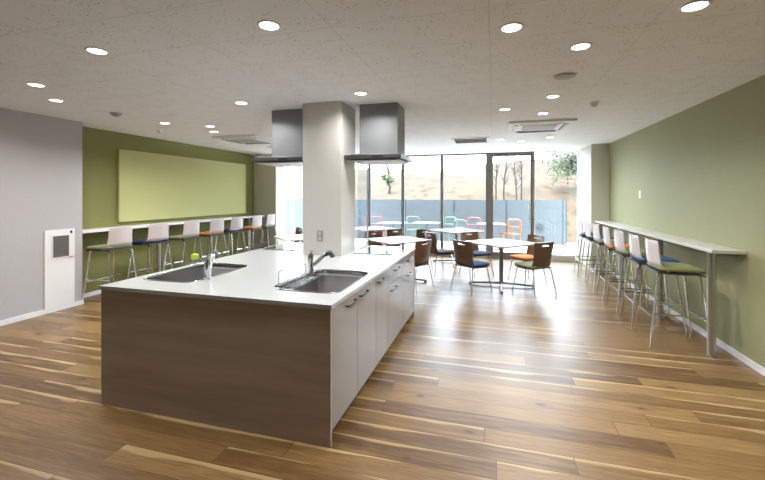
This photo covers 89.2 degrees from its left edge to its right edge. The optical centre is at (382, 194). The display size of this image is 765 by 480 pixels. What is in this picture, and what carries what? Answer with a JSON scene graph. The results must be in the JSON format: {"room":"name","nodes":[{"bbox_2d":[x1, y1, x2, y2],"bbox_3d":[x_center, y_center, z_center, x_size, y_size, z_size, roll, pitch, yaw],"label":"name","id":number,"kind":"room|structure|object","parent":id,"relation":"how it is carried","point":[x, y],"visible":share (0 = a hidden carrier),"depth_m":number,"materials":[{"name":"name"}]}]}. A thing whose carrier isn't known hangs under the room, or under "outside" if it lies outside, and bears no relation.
{"room":"communal kitchen dining room","nodes":[
{"label":"communal kitchen dining room","id":0,"kind":"room"},
{"bbox_2d":[0,108,81,320],"bbox_3d":[-6.403,0.250,1.304,2.170,2.500,9.000,0,0,16],"label":"wall","id":1,"kind":"structure","parent":0,"point":[41,155],"depth_m":4.76,"materials":[{"name":"white paint"}]},
{"bbox_2d":[0,290,100,325],"bbox_3d":[-4.760,1.470,3.149,0.620,0.060,13.450,0,0,16],"label":"baseboard","id":2,"kind":"structure","parent":1,"relation":"attached to","point":[80,302],"depth_m":4.90,"materials":[{"name":"white"}]},
{"bbox_2d":[44,228,74,309],"bbox_3d":[-4.195,0.945,5.050,0.023,0.990,0.364,0,0,16],"label":"panel","id":3,"kind":"object","parent":1,"relation":"attached to","point":[59,245],"visible":1,"depth_m":5.04,"materials":[{"name":"white paint"}]},
{"bbox_2d":[82,126,253,293],"bbox_3d":[-3.921,0.250,7.589,0.200,2.500,4.450,0,0,16],"label":"wall","id":4,"kind":"structure","parent":0,"point":[99,147],"depth_m":6.26,"materials":[{"name":"green paint"}]},
{"bbox_2d":[117,149,245,221],"bbox_3d":[-3.748,-0.150,7.732,0.045,1.160,3.270,0,0,16],"label":"board","id":5,"kind":"object","parent":4,"relation":"attached to","point":[150,186],"visible":1,"depth_m":7.24,"materials":[{"name":"fabric"}]},
{"bbox_2d":[254,154,283,249],"bbox_3d":[-2.959,0.250,9.837,0.820,2.500,0.400,0,0,16],"label":"wall","id":6,"kind":"structure","parent":0,"point":[268,180],"depth_m":9.63,"materials":[{"name":"white paint"}]},
{"bbox_2d":[303,101,354,255],"bbox_3d":[-0.595,0.250,4.391,0.450,2.498,0.450,0,0,16],"label":"wall column","id":7,"kind":"structure","parent":0,"point":[328,127],"depth_m":4.18,"materials":[{"name":"white paint"}]},
{"bbox_2d":[251,109,302,166],"bbox_3d":[-1.104,-0.679,4.711,0.695,0.640,0.643,0,0,16],"label":"range hood","id":8,"kind":"object","parent":7,"relation":"attached to","point":[287,125],"visible":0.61,"depth_m":4.52,"materials":[{"name":"metal"}]},
{"bbox_2d":[317,230,322,241],"bbox_3d":[-0.676,0.440,4.174,0.070,0.120,0.008,0,0,16],"label":"power outlet","id":9,"kind":"object","parent":7,"relation":"attached to","point":[319,232],"visible":1,"depth_m":4.17,"materials":[{"name":"grey plastic"}]},
{"bbox_2d":[344,102,412,164],"bbox_3d":[-0.025,-0.679,4.404,0.630,0.640,0.643,0,0,16],"label":"range hood","id":10,"kind":"object","parent":7,"relation":"attached to","point":[382,125],"visible":1,"depth_m":4.22,"materials":[{"name":"metal"}]},
{"bbox_2d":[0,256,764,479],"bbox_3d":[-2.042,1.560,3.051,10.400,0.120,14.750,0,0,16],"label":"floor","id":11,"kind":"structure","parent":0,"point":[515,384],"depth_m":2.75,"materials":[{"name":"brown wood"}]},
{"bbox_2d":[82,226,136,298],"bbox_3d":[-3.870,0.976,5.542,0.530,1.043,0.471,0,0,16],"label":"bar stool","id":12,"kind":"object","parent":11,"relation":"on","point":[120,237],"visible":0.97,"depth_m":5.42,"materials":[{"name":"grey plastic"}]},
{"bbox_2d":[127,223,172,278],"bbox_3d":[-3.689,0.976,6.177,0.530,1.043,0.471,0,0,19],"label":"bar stool","id":13,"kind":"object","parent":11,"relation":"on","point":[157,233],"visible":0.95,"depth_m":6.06,"materials":[{"name":"grey plastic"}]},
{"bbox_2d":[82,215,264,271],"bbox_3d":[-3.673,1.000,7.519,0.314,1.000,4.422,0,0,16],"label":"countertop","id":14,"kind":"structure","parent":11,"relation":"on","point":[158,246],"depth_m":6.63,"materials":[{"name":"white paint"}]},
{"bbox_2d":[163,221,202,270],"bbox_3d":[-3.500,0.976,6.840,0.530,1.043,0.471,0,0,16],"label":"bar stool","id":15,"kind":"object","parent":11,"relation":"on","point":[191,228],"visible":0.96,"depth_m":6.72,"materials":[{"name":"grey plastic"}]},
{"bbox_2d":[191,218,227,263],"bbox_3d":[-3.320,0.976,7.475,0.530,1.043,0.471,0,0,19],"label":"bar stool","id":16,"kind":"object","parent":11,"relation":"on","point":[216,225],"visible":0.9,"depth_m":7.36,"materials":[{"name":"grey plastic"}]},
{"bbox_2d":[101,290,331,447],"bbox_3d":[-1.161,1.089,2.551,1.780,0.823,0.022,0,0,16],"label":"island end panel","id":17,"kind":"object","parent":11,"relation":"on","point":[256,368],"visible":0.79,"depth_m":2.50,"materials":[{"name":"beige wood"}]},
{"bbox_2d":[214,217,245,258],"bbox_3d":[-3.155,0.976,8.052,0.530,1.043,0.471,0,0,19],"label":"bar stool","id":18,"kind":"object","parent":11,"relation":"on","point":[236,222],"visible":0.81,"depth_m":7.93,"materials":[{"name":"grey plastic"}]},
{"bbox_2d":[235,215,264,253],"bbox_3d":[-2.963,0.976,8.725,0.530,1.043,0.471,0,0,16],"label":"bar stool","id":19,"kind":"object","parent":11,"relation":"on","point":[256,220],"visible":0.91,"depth_m":8.60,"materials":[{"name":"grey plastic"}]},
{"bbox_2d":[251,214,277,250],"bbox_3d":[-2.810,0.976,9.264,0.530,1.043,0.471,0,0,14],"label":"bar stool","id":20,"kind":"object","parent":11,"relation":"on","point":[270,222],"visible":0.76,"depth_m":9.14,"materials":[{"name":"grey plastic"}]},
{"bbox_2d":[274,234,302,242],"bbox_3d":[-1.492,1.139,7.246,0.860,0.722,0.860,0,0,-32],"label":"cafe table","id":21,"kind":"object","parent":11,"relation":"on","point":[288,238],"visible":0.16,"depth_m":7.10,"materials":[{"name":"grey metal"}]},
{"bbox_2d":[294,227,301,242],"bbox_3d":[-1.949,1.098,8.197,0.466,0.800,0.461,0,0,-29],"label":"dining chair","id":22,"kind":"object","parent":11,"relation":"on","point":[298,231],"visible":0.27,"depth_m":8.36,"materials":[{"name":"brown wood"}]},
{"bbox_2d":[317,274,375,429],"bbox_3d":[-0.437,1.089,2.832,0.608,0.821,0.911,0,0,16],"label":"base cabinet","id":23,"kind":"object","parent":11,"relation":"on","point":[353,319],"visible":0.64,"depth_m":2.72,"materials":[{"name":"grey"}]},
{"bbox_2d":[330,270,387,365],"bbox_3d":[-0.260,1.089,3.453,0.608,0.821,0.378,0,0,16],"label":"base cabinet","id":24,"kind":"object","parent":11,"relation":"on","point":[382,280],"visible":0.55,"depth_m":3.35,"materials":[{"name":"grey"}]},
{"bbox_2d":[364,231,381,245],"bbox_3d":[-0.069,1.098,7.277,0.461,0.800,0.466,0,0,-34],"label":"dining chair","id":25,"kind":"object","parent":11,"relation":"on","point":[378,233],"visible":0.27,"depth_m":7.44,"materials":[{"name":"brown wood"}]},
{"bbox_2d":[355,226,394,234],"bbox_3d":[-0.285,1.139,9.148,0.860,0.722,0.860,0,0,-31],"label":"cafe table","id":26,"kind":"object","parent":11,"relation":"on","point":[370,228],"visible":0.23,"depth_m":9.01,"materials":[{"name":"grey metal"}]},
{"bbox_2d":[382,228,402,246],"bbox_3d":[0.150,1.098,8.192,0.461,0.800,0.466,0,0,-34],"label":"dining chair","id":27,"kind":"object","parent":11,"relation":"on","point":[390,233],"visible":0.32,"depth_m":8.01,"materials":[{"name":"brown wood"}]},
{"bbox_2d":[388,260,401,347],"bbox_3d":[-0.129,1.089,3.915,0.608,0.821,0.578,0,0,16],"label":"base cabinet","id":28,"kind":"object","parent":11,"relation":"on","point":[395,272],"visible":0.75,"depth_m":3.80,"materials":[{"name":"grey"}]},
{"bbox_2d":[365,236,426,281],"bbox_3d":[0.255,1.139,6.811,0.860,0.722,0.860,0,0,-33],"label":"cafe table","id":29,"kind":"object","parent":11,"relation":"on","point":[394,240],"visible":0.44,"depth_m":6.70,"materials":[{"name":"grey metal"}]},
{"bbox_2d":[402,251,413,327],"bbox_3d":[0.038,1.089,4.502,0.608,0.821,0.638,0,0,16],"label":"base cabinet","id":30,"kind":"object","parent":11,"relation":"on","point":[408,261],"visible":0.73,"depth_m":4.37,"materials":[{"name":"grey laminate"}]},
{"bbox_2d":[410,251,414,317],"bbox_3d":[-0.467,1.089,4.989,1.780,0.823,0.020,0,0,16],"label":"island end panel","id":31,"kind":"object","parent":11,"relation":"on","point":[413,313],"visible":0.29,"depth_m":4.75,"materials":[{"name":"grey"}]},
{"bbox_2d":[412,229,432,273],"bbox_3d":[0.682,1.098,7.687,0.467,0.800,0.461,0,0,-39],"label":"dining chair","id":32,"kind":"object","parent":11,"relation":"on","point":[419,234],"visible":0.27,"depth_m":7.84,"materials":[{"name":"brown wood"}]},
{"bbox_2d":[415,239,434,294],"bbox_3d":[0.503,1.098,6.147,0.466,0.800,0.461,0,0,44],"label":"dining chair","id":33,"kind":"object","parent":11,"relation":"on","point":[422,251],"visible":0.8,"depth_m":5.98,"materials":[{"name":"brown wood"}]},
{"bbox_2d":[423,231,455,276],"bbox_3d":[1.073,1.098,7.347,0.466,0.800,0.461,0,0,-22],"label":"dining chair","id":34,"kind":"object","parent":11,"relation":"on","point":[433,250],"visible":0.74,"depth_m":7.20,"materials":[{"name":"brown wood"}]},
{"bbox_2d":[430,228,483,266],"bbox_3d":[1.638,1.139,8.600,0.860,0.722,0.860,0,0,-29],"label":"cafe table","id":35,"kind":"object","parent":11,"relation":"on","point":[456,231],"visible":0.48,"depth_m":8.50,"materials":[{"name":"grey metal"}]},
{"bbox_2d":[450,239,491,295],"bbox_3d":[1.381,1.098,6.053,0.466,0.800,0.461,0,0,-34],"label":"dining chair","id":36,"kind":"object","parent":11,"relation":"on","point":[463,253],"visible":1,"depth_m":5.93,"materials":[{"name":"brown wood"}]},
{"bbox_2d":[458,231,493,278],"bbox_3d":[1.733,1.098,7.180,0.461,0.800,0.466,0,0,-26],"label":"dining chair","id":37,"kind":"object","parent":11,"relation":"on","point":[476,252],"visible":0.61,"depth_m":7.30,"materials":[{"name":"brown wood"}]},
{"bbox_2d":[468,238,534,293],"bbox_3d":[1.960,1.139,6.408,0.860,0.722,0.860,0,0,-31],"label":"cafe table","id":38,"kind":"object","parent":11,"relation":"on","point":[500,243],"visible":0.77,"depth_m":6.36,"materials":[{"name":"white laminate"}]},
{"bbox_2d":[487,152,533,258],"bbox_3d":[3.005,0.251,9.135,1.035,2.499,0.142,0,0,16],"label":"door","id":39,"kind":"structure","parent":11,"relation":"on","point":[506,255],"depth_m":9.18,"materials":[{"name":"brown metal"}]},
{"bbox_2d":[507,234,546,283],"bbox_3d":[2.483,1.098,6.675,0.467,0.800,0.461,0,0,-19],"label":"dining chair","id":40,"kind":"object","parent":11,"relation":"on","point":[528,256],"visible":0.52,"depth_m":6.71,"materials":[{"name":"brown wood"}]},
{"bbox_2d":[512,242,556,297],"bbox_3d":[2.311,1.098,5.924,0.461,0.800,0.466,0,0,-26],"label":"dining chair","id":41,"kind":"object","parent":11,"relation":"on","point":[541,255],"visible":1,"depth_m":5.75,"materials":[{"name":"brown wood"}]},
{"bbox_2d":[573,219,609,277],"bbox_3d":[3.864,0.976,7.197,0.530,1.043,0.471,0,0,19],"label":"bar stool","id":42,"kind":"object","parent":11,"relation":"on","point":[580,223],"visible":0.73,"depth_m":7.11,"materials":[{"name":"grey"}]},
{"bbox_2d":[579,221,618,285],"bbox_3d":[3.716,0.976,6.678,0.530,1.043,0.471,0,0,17],"label":"bar stool","id":43,"kind":"object","parent":11,"relation":"on","point":[589,236],"visible":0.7,"depth_m":6.59,"materials":[{"name":"grey"}]},
{"bbox_2d":[586,223,631,294],"bbox_3d":[3.557,0.976,6.120,0.530,1.043,0.471,0,0,16],"label":"bar stool","id":44,"kind":"object","parent":11,"relation":"on","point":[598,240],"visible":0.67,"depth_m":6.02,"materials":[{"name":"grey plastic"}]},
{"bbox_2d":[596,226,646,305],"bbox_3d":[3.393,0.976,5.543,0.530,1.043,0.471,0,0,19],"label":"bar stool","id":45,"kind":"object","parent":11,"relation":"on","point":[610,246],"visible":0.67,"depth_m":5.46,"materials":[{"name":"grey plastic"}]},
{"bbox_2d":[606,229,664,317],"bbox_3d":[3.240,0.976,5.004,0.530,1.043,0.471,0,0,15],"label":"bar stool","id":46,"kind":"object","parent":11,"relation":"on","point":[619,239],"visible":0.73,"depth_m":4.95,"materials":[{"name":"grey"}]},
{"bbox_2d":[620,233,687,334],"bbox_3d":[3.081,0.976,4.446,0.530,1.043,0.471,0,0,18],"label":"bar stool","id":47,"kind":"object","parent":11,"relation":"on","point":[634,241],"visible":0.78,"depth_m":4.36,"materials":[{"name":"grey"}]},
{"bbox_2d":[634,238,706,347],"bbox_3d":[2.938,0.976,3.946,0.530,1.043,0.471,0,0,17],"label":"bar stool","id":48,"kind":"object","parent":11,"relation":"on","point":[655,264],"visible":1,"depth_m":3.85,"materials":[{"name":"grey"}]},
{"bbox_2d":[595,221,746,357],"bbox_3d":[3.691,1.000,5.515,0.259,1.000,4.230,0,0,16],"label":"bar table","id":49,"kind":"object","parent":11,"relation":"on","point":[713,250],"depth_m":3.69,"materials":[{"name":"grey laminate"}]},
{"bbox_2d":[595,221,746,254],"bbox_3d":[3.691,0.515,5.515,0.259,0.030,4.230,0,0,16],"label":"countertop","id":50,"kind":"structure","parent":49,"relation":"on","point":[703,246],"depth_m":4.29,"materials":[{"name":"grey laminate"}]},
{"bbox_2d":[0,0,764,154],"bbox_3d":[-2.042,-1.075,3.051,10.400,0.150,14.750,0,0,16],"label":"ceiling","id":51,"kind":"structure","parent":0,"point":[184,64],"depth_m":2.88,"materials":[{"name":"paint"}]},
{"bbox_2d":[26,82,45,86],"bbox_3d":[-3.136,-0.996,3.511,0.140,0.007,0.140,0,0,16],"label":"recessed light","id":52,"kind":"object","parent":51,"relation":"in","point":[27,83],"visible":1,"depth_m":3.49,"materials":[{"name":"white"}]},
{"bbox_2d":[48,98,63,101],"bbox_3d":[-3.437,-0.996,4.085,0.140,0.007,0.140,0,0,16],"label":"recessed light","id":53,"kind":"object","parent":51,"relation":"in","point":[49,99],"visible":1,"depth_m":4.08,"materials":[{"name":"white"}]},
{"bbox_2d":[84,47,108,54],"bbox_3d":[-1.976,-0.996,2.685,0.140,0.007,0.140,0,0,16],"label":"recessed light","id":54,"kind":"object","parent":51,"relation":"in","point":[95,50],"visible":1,"depth_m":2.67,"materials":[{"name":"white paint"}]},
{"bbox_2d":[108,112,122,116],"bbox_3d":[-3.250,-0.977,4.732,0.154,0.045,0.154,0,0,16],"label":"smoke detector","id":55,"kind":"object","parent":51,"relation":"attached to","point":[114,114],"visible":1,"depth_m":4.70,"materials":[{"name":"grey plastic"}]},
{"bbox_2d":[212,134,271,143],"bbox_3d":[-2.396,-0.974,6.921,0.860,0.051,0.860,0,0,16],"label":"air conditioner","id":56,"kind":"object","parent":51,"relation":"attached to","point":[239,139],"visible":0.87,"depth_m":6.69,"materials":[{"name":"white paint"}]},
{"bbox_2d":[231,139,264,142],"bbox_3d":[-2.396,-0.963,6.921,0.440,0.012,0.440,0,0,16],"label":"grille","id":57,"kind":"object","parent":56,"relation":"attached to","point":[238,140],"depth_m":6.94,"materials":[{"name":"grey"}]},
{"bbox_2d":[257,20,280,30],"bbox_3d":[-0.667,-0.996,2.282,0.140,0.007,0.140,0,0,16],"label":"recessed light","id":58,"kind":"object","parent":51,"relation":"in","point":[269,25],"visible":1,"depth_m":2.28,"materials":[{"name":"white"}]},
{"bbox_2d":[354,91,367,94],"bbox_3d":[-0.213,-0.996,3.804,0.140,0.007,0.140,0,0,16],"label":"recessed light","id":59,"kind":"object","parent":51,"relation":"in","point":[356,92],"visible":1,"depth_m":3.80,"materials":[{"name":"white"}]},
{"bbox_2d":[451,137,489,143],"bbox_3d":[1.611,-0.991,7.080,0.660,0.019,0.660,0,0,16],"label":"ceiling vent","id":60,"kind":"object","parent":51,"relation":"in","point":[475,139],"visible":1,"depth_m":7.00,"materials":[{"name":"white metal"}]},
{"bbox_2d":[499,22,523,32],"bbox_3d":[0.768,-0.996,2.310,0.140,0.007,0.140,0,0,16],"label":"recessed light","id":61,"kind":"object","parent":51,"relation":"in","point":[510,27],"visible":1,"depth_m":2.31,"materials":[{"name":"white"}]},
{"bbox_2d":[506,118,576,132],"bbox_3d":[2.244,-0.974,5.579,0.860,0.051,0.860,0,0,16],"label":"air conditioner","id":62,"kind":"object","parent":51,"relation":"attached to","point":[553,125],"visible":1,"depth_m":5.41,"materials":[{"name":"white paint"}]},
{"bbox_2d":[521,125,556,130],"bbox_3d":[2.244,-0.963,5.579,0.440,0.012,0.440,0,0,16],"label":"grille","id":63,"kind":"object","parent":62,"relation":"attached to","point":[541,127],"depth_m":5.58,"materials":[{"name":"grey"}]},
{"bbox_2d":[546,94,560,97],"bbox_3d":[1.722,-0.996,3.919,0.140,0.007,0.140,0,0,16],"label":"recessed light","id":64,"kind":"object","parent":51,"relation":"in","point":[552,95],"visible":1,"depth_m":3.92,"materials":[{"name":"white"}]},
{"bbox_2d":[552,72,577,79],"bbox_3d":[1.527,-0.988,3.247,0.200,0.022,0.200,0,0,16],"label":"ceiling speaker","id":65,"kind":"object","parent":51,"relation":"attached to","point":[565,75],"visible":1,"depth_m":3.21,"materials":[{"name":"grey plastic"}]},
{"bbox_2d":[569,42,591,50],"bbox_3d":[1.329,-0.996,2.604,0.140,0.007,0.140,0,0,16],"label":"recessed light","id":66,"kind":"object","parent":51,"relation":"in","point":[582,45],"visible":1,"depth_m":2.60,"materials":[{"name":"white"}]},
{"bbox_2d":[589,101,598,106],"bbox_3d":[2.286,-0.974,4.194,0.104,0.050,0.104,0,0,16],"label":"sensor","id":67,"kind":"object","parent":51,"relation":"attached to","point":[593,104],"visible":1,"depth_m":4.17,"materials":[{"name":"white plastic"}]},
{"bbox_2d":[678,0,711,12],"bbox_3d":[1.649,-0.996,2.048,0.140,0.007,0.140,0,0,16],"label":"recessed light","id":68,"kind":"object","parent":51,"relation":"in","point":[696,5],"visible":1,"depth_m":2.04,"materials":[{"name":"white"}]},
{"bbox_2d":[579,144,608,270],"bbox_3d":[4.407,0.250,8.129,0.315,2.500,1.150,0,0,16],"label":"wall","id":69,"kind":"structure","parent":0,"point":[594,158],"depth_m":7.61,"materials":[{"name":"white paint"}]},
{"bbox_2d":[291,167,291,242],"bbox_3d":[-3.485,0.185,10.985,2.080,2.369,0.080,0,0,16],"label":"window","id":70,"kind":"structure","parent":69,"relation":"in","point":[291,167],"depth_m":10.66,"materials":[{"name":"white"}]},
{"bbox_2d":[292,167,293,242],"bbox_3d":[-1.922,0.185,10.539,1.170,2.369,0.080,0,0,16],"label":"window","id":71,"kind":"structure","parent":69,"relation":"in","point":[292,167],"depth_m":10.67,"materials":[{"name":"white metal"}]},
{"bbox_2d":[368,165,368,231],"bbox_3d":[-0.847,0.185,10.233,1.065,2.369,0.080,0,0,16],"label":"window","id":72,"kind":"structure","parent":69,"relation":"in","point":[368,165],"depth_m":10.05,"materials":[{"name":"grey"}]},
{"bbox_2d":[430,252,578,261],"bbox_3d":[-0.030,1.435,10.016,9.255,0.130,0.190,0,0,16],"label":"trim","id":73,"kind":"structure","parent":69,"relation":"attached to","point":[553,257],"depth_m":8.77,"materials":[{"name":"grey"}]},
{"bbox_2d":[369,164,402,246],"bbox_3d":[0.094,0.185,9.966,0.891,2.369,0.080,0,0,16],"label":"window","id":74,"kind":"structure","parent":73,"relation":"on","point":[401,164],"depth_m":9.81,"materials":[{"name":"grey metal"}]},
{"bbox_2d":[403,154,441,248],"bbox_3d":[0.996,0.185,9.709,0.985,2.369,0.080,0,0,16],"label":"window","id":75,"kind":"structure","parent":73,"relation":"on","point":[440,155],"depth_m":9.61,"materials":[{"name":"grey metal"}]},
{"bbox_2d":[442,153,486,251],"bbox_3d":[1.988,0.185,9.426,1.079,2.369,0.080,0,0,16],"label":"window","id":76,"kind":"structure","parent":73,"relation":"on","point":[443,155],"depth_m":9.52,"materials":[{"name":"grey"}]},
{"bbox_2d":[534,150,578,255],"bbox_3d":[3.959,0.185,8.864,0.950,2.369,0.080,0,0,16],"label":"window","id":77,"kind":"structure","parent":69,"relation":"in","point":[577,151],"depth_m":8.75,"materials":[{"name":"grey"}]},
{"bbox_2d":[609,75,764,367],"bbox_3d":[2.848,0.250,1.658,0.230,2.500,14.750,0,0,16],"label":"wall","id":78,"kind":"structure","parent":0,"point":[698,171],"depth_m":4.06,"materials":[{"name":"green paint"}]},
{"bbox_2d":[591,268,764,376],"bbox_3d":[2.408,1.470,1.108,0.315,0.060,13.450,0,0,16],"label":"baseboard","id":79,"kind":"structure","parent":78,"relation":"attached to","point":[746,360],"depth_m":3.81,"materials":[{"name":"white"}]},
{"label":"outside","id":80,"kind":"structure","parent":0,"visible":0},
{"bbox_2d":[284,238,576,254],"bbox_3d":[3.172,1.590,11.137,60.000,0.140,3.640,0,0,16],"label":"terrace","id":81,"kind":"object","parent":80,"point":[571,248],"depth_m":11.23,"materials":[{"name":"concrete"}]},
{"bbox_2d":[371,216,384,236],"bbox_3d":[-0.163,1.092,11.860,0.458,0.859,0.494,0,0,-9],"label":"patio chair","id":82,"kind":"object","parent":81,"relation":"on","point":[372,216],"visible":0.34,"depth_m":12.05,"materials":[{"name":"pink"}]},
{"bbox_2d":[377,222,407,227],"bbox_3d":[0.293,1.160,11.250,0.760,0.720,0.760,0,0,16],"label":"patio table","id":83,"kind":"object","parent":81,"relation":"on","point":[392,223],"visible":0.31,"depth_m":11.22,"materials":[{"name":"grey"}]},
{"bbox_2d":[406,216,419,244],"bbox_3d":[0.967,1.092,11.955,0.458,0.859,0.494,0,0,-4],"label":"patio chair","id":84,"kind":"object","parent":81,"relation":"on","point":[407,224],"visible":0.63,"depth_m":12.13,"materials":[{"name":"teal metal"}]},
{"bbox_2d":[284,199,566,245],"bbox_3d":[-6.118,0.835,14.844,24.124,1.370,0.060,0,0,16],"label":"fence","id":85,"kind":"object","parent":81,"relation":"on","point":[552,214],"visible":0.17,"depth_m":12.37,"materials":[{"name":"blue"}]},
{"bbox_2d":[411,221,439,229],"bbox_3d":[1.279,1.160,11.281,0.760,0.720,0.760,0,0,16],"label":"patio table","id":86,"kind":"object","parent":81,"relation":"on","point":[416,222],"visible":0.34,"depth_m":11.26,"materials":[{"name":"grey"}]},
{"bbox_2d":[437,216,456,245],"bbox_3d":[1.956,1.092,11.777,0.458,0.859,0.494,0,0,41],"label":"patio chair","id":87,"kind":"object","parent":81,"relation":"on","point":[445,223],"visible":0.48,"depth_m":11.91,"materials":[{"name":"green metal"}]},
{"bbox_2d":[453,219,471,248],"bbox_3d":[2.268,1.092,10.727,0.494,0.859,0.458,0,0,-44],"label":"patio chair","id":88,"kind":"object","parent":81,"relation":"on","point":[455,220],"visible":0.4,"depth_m":10.56,"materials":[{"name":"green metal"}]},
{"bbox_2d":[461,217,480,244],"bbox_3d":[2.643,1.092,11.529,0.458,0.859,0.494,0,0,36],"label":"patio chair","id":89,"kind":"object","parent":81,"relation":"on","point":[468,224],"visible":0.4,"depth_m":11.66,"materials":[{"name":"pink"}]},
{"bbox_2d":[477,222,505,249],"bbox_3d":[3.047,1.160,10.882,0.760,0.720,0.760,0,0,16],"label":"patio table","id":90,"kind":"object","parent":81,"relation":"on","point":[478,223],"visible":0.46,"depth_m":10.88,"materials":[{"name":"grey"}]},
{"bbox_2d":[498,218,521,251],"bbox_3d":[3.524,1.092,10.705,0.494,0.859,0.458,0,0,-42],"label":"patio chair","id":91,"kind":"object","parent":81,"relation":"on","point":[507,233],"visible":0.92,"depth_m":10.69,"materials":[{"name":"orange"}]},
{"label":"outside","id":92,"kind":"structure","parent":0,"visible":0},
{"bbox_2d":[284,156,576,242],"bbox_3d":[9.148,-1.459,32.123,90.000,5.958,40.000,0,0,16],"label":"hill","id":93,"kind":"structure","parent":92,"point":[466,183],"depth_m":18.19,"materials":[{"name":"beige soil"}]},
{"bbox_2d":[380,174,394,193],"bbox_3d":[0.296,-0.514,18.643,0.698,1.028,0.617,0,0,-28],"label":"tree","id":94,"kind":"object","parent":93,"relation":"on","point":[387,178],"visible":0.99,"depth_m":18.56,"materials":[{"name":"green plant"}]},
{"bbox_2d":[493,157,500,199],"bbox_3d":[4.096,-0.633,14.056,0.425,2.383,0.396,0,0,16],"label":"bare tree","id":95,"kind":"object","parent":93,"relation":"on","point":[496,182],"visible":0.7,"depth_m":14.07,"materials":[{"name":"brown plant"}]},
{"bbox_2d":[501,156,511,199],"bbox_3d":[4.588,-0.887,14.297,0.508,2.620,0.482,0,0,16],"label":"bare tree","id":96,"kind":"object","parent":93,"relation":"on","point":[506,169],"visible":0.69,"depth_m":14.30,"materials":[{"name":"brown plant"}]},
{"bbox_2d":[511,156,521,199],"bbox_3d":[4.781,-0.613,13.977,0.458,2.210,0.387,0,0,-27],"label":"bare tree","id":97,"kind":"object","parent":93,"relation":"on","point":[516,181],"visible":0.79,"depth_m":14.00,"materials":[{"name":"brown plant"}]},
{"bbox_2d":[514,156,523,199],"bbox_3d":[5.096,-0.934,14.423,0.436,2.458,0.486,0,0,16],"label":"bare tree","id":98,"kind":"object","parent":93,"relation":"on","point":[520,160],"visible":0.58,"depth_m":14.40,"materials":[{"name":"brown plant"}]},
{"bbox_2d":[542,152,576,185],"bbox_3d":[7.255,-1.214,14.935,2.131,2.307,1.853,0,0,-27],"label":"leafy tree","id":99,"kind":"object","parent":93,"relation":"on","point":[570,166],"visible":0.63,"depth_m":14.82,"materials":[{"name":"green plant"}]},
{"bbox_3d":[-1.269,1.089,4.375,0.637,0.821,1.598,0,0,16],"label":"base cabinet","id":100,"kind":"object","parent":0,"visible":0},
{"bbox_2d":[99,243,414,309],"bbox_3d":[-0.814,0.663,3.769,1.800,0.026,2.575,0,0,16],"label":"countertop","id":101,"kind":"structure","parent":100,"relation":"on","point":[254,283],"depth_m":2.92,"materials":[{"name":"white stone"}]},
{"bbox_2d":[143,263,247,282],"bbox_3d":[-1.545,0.747,3.284,0.502,0.207,0.762,0,0,16],"label":"sink","id":102,"kind":"object","parent":101,"relation":"in","point":[194,273],"visible":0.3,"depth_m":3.43,"materials":[{"name":"silver metal"}]},
{"bbox_2d":[204,250,218,279],"bbox_3d":[-1.361,0.549,3.099,0.065,0.202,0.247,0,0,-6],"label":"kitchen faucet","id":103,"kind":"object","parent":101,"relation":"on","point":[208,262],"visible":1,"depth_m":2.99,"materials":[{"name":"silver metal"}]},
{"bbox_2d":[203,267,234,275],"bbox_3d":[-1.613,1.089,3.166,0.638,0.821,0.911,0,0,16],"label":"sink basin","id":104,"kind":"object","parent":101,"relation":"in","point":[214,271],"visible":0.02,"depth_m":3.60,"materials":[{"name":"grey metal"}]},
{"bbox_2d":[262,242,302,250],"bbox_3d":[-1.089,0.645,4.864,0.560,0.008,0.630,0,0,16],"label":"cooktop","id":105,"kind":"object","parent":101,"relation":"in","point":[288,246],"visible":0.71,"depth_m":4.75,"materials":[{"name":"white glass"}]},
{"bbox_2d":[307,250,334,273],"bbox_3d":[-0.505,0.549,3.188,0.247,0.202,0.065,0,0,16],"label":"kitchen faucet","id":106,"kind":"object","parent":101,"relation":"on","point":[311,264],"visible":0.99,"depth_m":3.19,"materials":[{"name":"silver metal"}]},
{"bbox_2d":[277,269,368,293],"bbox_3d":[-0.427,0.747,2.965,0.487,0.207,0.762,0,0,16],"label":"sink","id":107,"kind":"object","parent":101,"relation":"in","point":[307,284],"visible":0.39,"depth_m":3.18,"materials":[{"name":"silver metal"}]},
{"bbox_2d":[274,264,310,287],"bbox_3d":[-0.665,0.593,2.903,0.075,0.112,0.421,0,0,16],"label":"wire rack","id":108,"kind":"object","parent":107,"relation":"on","point":[297,278],"visible":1,"depth_m":2.87,"materials":[{"name":"grey metal"}]},
{"bbox_2d":[274,274,310,287],"bbox_3d":[-0.665,0.641,2.903,0.075,0.015,0.421,0,0,16],"label":"tray","id":109,"kind":"object","parent":108,"relation":"on","point":[301,276],"depth_m":2.88,"materials":[{"name":"grey metal"}]},
{"bbox_2d":[357,167,367,249],"bbox_3d":[-0.239,0.157,4.747,0.014,0.985,0.380,0,0,16],"label":"guard","id":110,"kind":"object","parent":101,"relation":"on","point":[362,167],"visible":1,"depth_m":4.92,"materials":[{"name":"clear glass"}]},
{"bbox_2d":[354,246,411,254],"bbox_3d":[0.021,0.645,4.548,0.530,0.008,0.630,0,0,16],"label":"cooktop","id":111,"kind":"object","parent":101,"relation":"in","point":[382,250],"visible":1,"depth_m":4.49,"materials":[{"name":"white glass"}]},
{"bbox_3d":[-1.748,0.623,3.617,0.065,0.051,0.094,0,0,16],"label":"sponge holder","id":112,"kind":"object","parent":101,"relation":"on","visible":0},
{"bbox_2d":[191,254,198,259],"bbox_3d":[-1.748,0.574,3.617,0.050,0.050,0.062,0,0,16],"label":"sponge","id":113,"kind":"object","parent":112,"relation":"on","point":[193,256],"visible":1,"depth_m":3.59,"materials":[{"name":"yellow"}]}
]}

